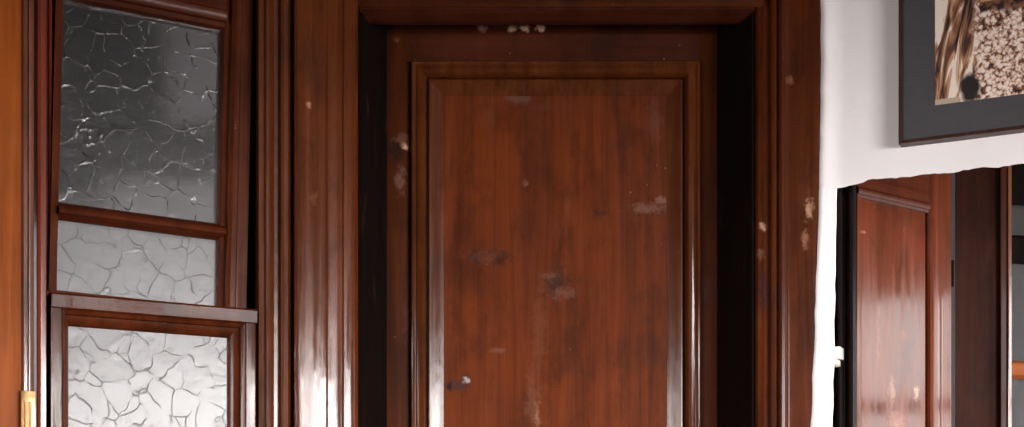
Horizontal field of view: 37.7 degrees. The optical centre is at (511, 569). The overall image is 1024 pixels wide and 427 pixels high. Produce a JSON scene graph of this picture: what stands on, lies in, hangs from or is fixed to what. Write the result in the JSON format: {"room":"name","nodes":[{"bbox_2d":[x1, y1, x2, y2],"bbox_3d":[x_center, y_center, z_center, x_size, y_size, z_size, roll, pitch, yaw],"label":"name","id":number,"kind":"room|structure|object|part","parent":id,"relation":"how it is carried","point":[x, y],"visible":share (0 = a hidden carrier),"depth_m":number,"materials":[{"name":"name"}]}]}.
{"room":"hallway","nodes":[
{"label":"hallway","id":0,"kind":"room"},
{"bbox_2d":[810,0,1023,426],"bbox_3d":[1.486,-0.643,2.663,1.964,3.227,0.124,0,0,26],"label":"wall","id":1,"kind":"structure","parent":0,"point":[859,144],"depth_m":3.00,"materials":[{"name":"white paint"}]},
{"bbox_2d":[856,173,953,426],"bbox_3d":[0.864,-0.208,3.373,0.378,2.344,0.041,0,0,-37],"label":"door","id":2,"kind":"structure","parent":1,"relation":"in","point":[905,266],"depth_m":3.37,"materials":[{"name":"brown wood"}]},
{"bbox_3d":[0.842,-0.426,3.355,0.247,0.792,0.029,0,0,-37],"label":"panel","id":3,"kind":"part","parent":2,"relation":"part of","materials":[{"name":"brown wood"}]},
{"bbox_3d":[0.841,-1.106,3.357,0.247,0.548,0.036,0,0,-37],"label":"rail","id":4,"kind":"part","parent":2,"relation":"part of","materials":[{"name":"brown wood"}]},
{"bbox_3d":[0.847,-0.825,3.349,0.247,0.022,0.024,0,0,-37],"label":"moulding","id":5,"kind":"part","parent":2,"relation":"part of","materials":[{"name":"brown wood"}]},
{"bbox_2d":[898,0,1023,147],"bbox_3d":[1.016,-1.085,2.831,0.560,0.500,0.034,0,0,26],"label":"framed picture","id":6,"kind":"object","parent":1,"relation":"attached to","point":[961,62],"visible":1,"depth_m":2.90,"materials":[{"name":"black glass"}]},
{"bbox_2d":[935,0,1023,104],"bbox_3d":[1.012,-1.085,2.822,0.422,0.364,0.002,0,0,26],"label":"print","id":7,"kind":"object","parent":6,"relation":"attached to","point":[979,44],"depth_m":2.88},
{"bbox_2d":[951,173,954,426],"bbox_3d":[0.000,-0.630,5.660,4.700,3.200,0.120,0,0,0],"label":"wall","id":8,"kind":"structure","parent":0,"point":[952,174],"depth_m":5.60,"materials":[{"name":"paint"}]},
{"bbox_3d":[0.000,1.020,1.900,4.700,0.100,7.400,0,0,0],"label":"floor","id":9,"kind":"structure","parent":0,"visible":0},
{"bbox_2d":[34,0,56,426],"bbox_3d":[-0.854,-0.630,2.755,0.054,3.200,0.099,0,0,-28],"label":"window frame","id":10,"kind":"structure","parent":9,"relation":"on","point":[43,9],"depth_m":2.71,"materials":[{"name":"brown wood"}]},
{"bbox_2d":[46,0,252,307],"bbox_3d":[-0.690,-0.817,2.866,0.378,0.652,0.056,1,-1,-28],"label":"window","id":11,"kind":"structure","parent":10,"relation":"attached to","point":[151,99],"depth_m":2.87,"materials":[{"name":"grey glass"}]},
{"bbox_3d":[-0.715,-0.502,2.859,0.342,0.022,0.045,1,-1,-28],"label":"rail","id":12,"kind":"part","parent":11,"relation":"part of","materials":[{"name":"brown wood"}]},
{"bbox_3d":[-0.714,-0.580,2.860,0.314,0.150,0.005,1,-1,-28],"label":"pane","id":13,"kind":"part","parent":11,"relation":"part of","materials":[{"name":"clear glass"}]},
{"bbox_3d":[-0.708,-0.867,2.863,0.314,0.394,0.005,1,-1,-28],"label":"pane","id":14,"kind":"part","parent":11,"relation":"part of","materials":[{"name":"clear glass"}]},
{"bbox_3d":[-0.701,-1.101,2.862,0.310,0.085,0.054,1,-1,-28],"label":"rail","id":15,"kind":"part","parent":11,"relation":"part of","materials":[{"name":"brown wood"}]},
{"bbox_2d":[47,292,256,426],"bbox_3d":[-0.675,0.229,2.833,0.388,1.469,0.046,0,0,-28],"label":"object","id":16,"kind":"structure","parent":10,"relation":"attached to","point":[112,361],"depth_m":2.83,"materials":[{"name":"clear glass"}]},
{"bbox_3d":[-0.686,-0.249,2.837,0.309,0.408,0.005,0,0,-28],"label":"pane","id":17,"kind":"part","parent":16,"relation":"part of","materials":[{"name":"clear glass"}]},
{"bbox_3d":[-0.675,-0.491,2.833,0.388,0.028,0.046,0,0,-28],"label":"rail","id":18,"kind":"part","parent":16,"relation":"part of","materials":[{"name":"brown wood"}]},
{"bbox_2d":[955,166,1006,426],"bbox_3d":[1.098,-0.630,3.565,0.134,3.200,0.096,0,0,-12],"label":"door frame","id":19,"kind":"structure","parent":9,"relation":"on","point":[980,193],"depth_m":3.53,"materials":[{"name":"brown wood"}]},
{"bbox_2d":[1007,164,1023,426],"bbox_3d":[1.353,-0.233,3.605,0.379,2.394,0.045,0,0,-12],"label":"door","id":20,"kind":"structure","parent":19,"relation":"attached to","point":[1015,173],"depth_m":3.56,"materials":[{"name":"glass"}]},
{"bbox_3d":[1.318,-1.150,3.600,0.288,0.561,0.040,0,0,-12],"label":"rail","id":21,"kind":"part","parent":20,"relation":"part of","materials":[{"name":"brown wood"}]},
{"bbox_3d":[1.319,-0.833,3.602,0.294,0.081,0.005,0,0,-12],"label":"pane","id":22,"kind":"part","parent":20,"relation":"part of","materials":[{"name":"grey glass"}]},
{"bbox_3d":[1.319,-0.614,3.602,0.294,0.240,0.005,0,0,-12],"label":"pane","id":23,"kind":"part","parent":20,"relation":"part of","materials":[{"name":"grey glass"}]},
{"bbox_3d":[1.319,-0.192,3.602,0.294,0.534,0.005,0,0,-12],"label":"pane","id":24,"kind":"part","parent":20,"relation":"part of","materials":[{"name":"grey glass"}]},
{"bbox_3d":[-1.631,-0.630,2.375,1.682,3.200,0.100,0,0,-28],"label":"wall","id":25,"kind":"structure","parent":0,"visible":0},
{"bbox_2d":[0,0,35,426],"bbox_3d":[-0.998,-0.183,2.635,0.305,2.294,0.056,0,0,-28],"label":"door","id":26,"kind":"structure","parent":25,"relation":"in","point":[17,393],"depth_m":2.69,"materials":[{"name":"brown wood"}]},
{"bbox_3d":[-1.011,-0.183,2.638,0.284,2.294,0.030,0,0,-28],"label":"panel","id":27,"kind":"part","parent":26,"relation":"part of","materials":[{"name":"brown wood"}]},
{"bbox_3d":[-0.877,-0.183,2.707,0.021,2.294,0.043,0,0,-28],"label":"edge moulding","id":28,"kind":"part","parent":26,"relation":"part of","materials":[{"name":"brown wood"}]},
{"bbox_3d":[-0.867,-0.277,2.688,0.025,0.088,0.006,0,0,-28],"label":"latch plate","id":29,"kind":"part","parent":26,"relation":"part of","materials":[{"name":"gold metal"}]},
{"bbox_3d":[0.143,-1.763,3.100,0.942,0.933,0.100,0,0,0],"label":"wall","id":30,"kind":"structure","parent":0,"visible":0},
{"bbox_2d":[246,0,855,426],"bbox_3d":[0.096,-0.630,3.066,1.214,3.200,0.589,0,0,-28],"label":"door frame","id":31,"kind":"structure","parent":30,"relation":"attached to","point":[325,32],"depth_m":3.03,"materials":[{"name":"brown wood"}]},
{"bbox_2d":[387,25,716,426],"bbox_3d":[0.097,-0.114,3.175,0.868,2.155,0.054,0,0,0],"label":"door","id":32,"kind":"structure","parent":30,"relation":"in","point":[552,189],"depth_m":3.17,"materials":[{"name":"brown wood"}]},
{"bbox_3d":[0.092,-1.131,3.181,0.609,0.121,0.042,0,0,0],"label":"rail","id":33,"kind":"part","parent":32,"relation":"part of","materials":[{"name":"brown wood"}]},
{"bbox_3d":[0.092,-0.560,3.166,0.470,0.881,0.001,0,0,0],"label":"panel","id":34,"kind":"part","parent":32,"relation":"part of","materials":[{"name":"brown wood"}]},
{"bbox_2d":[834,346,843,367],"bbox_3d":[0.665,-0.442,3.112,0.040,0.039,0.033,0,0,26],"label":"door catch","id":35,"kind":"structure","parent":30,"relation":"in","point":[839,351],"depth_m":3.09,"materials":[{"name":"white plastic"}]}
]}

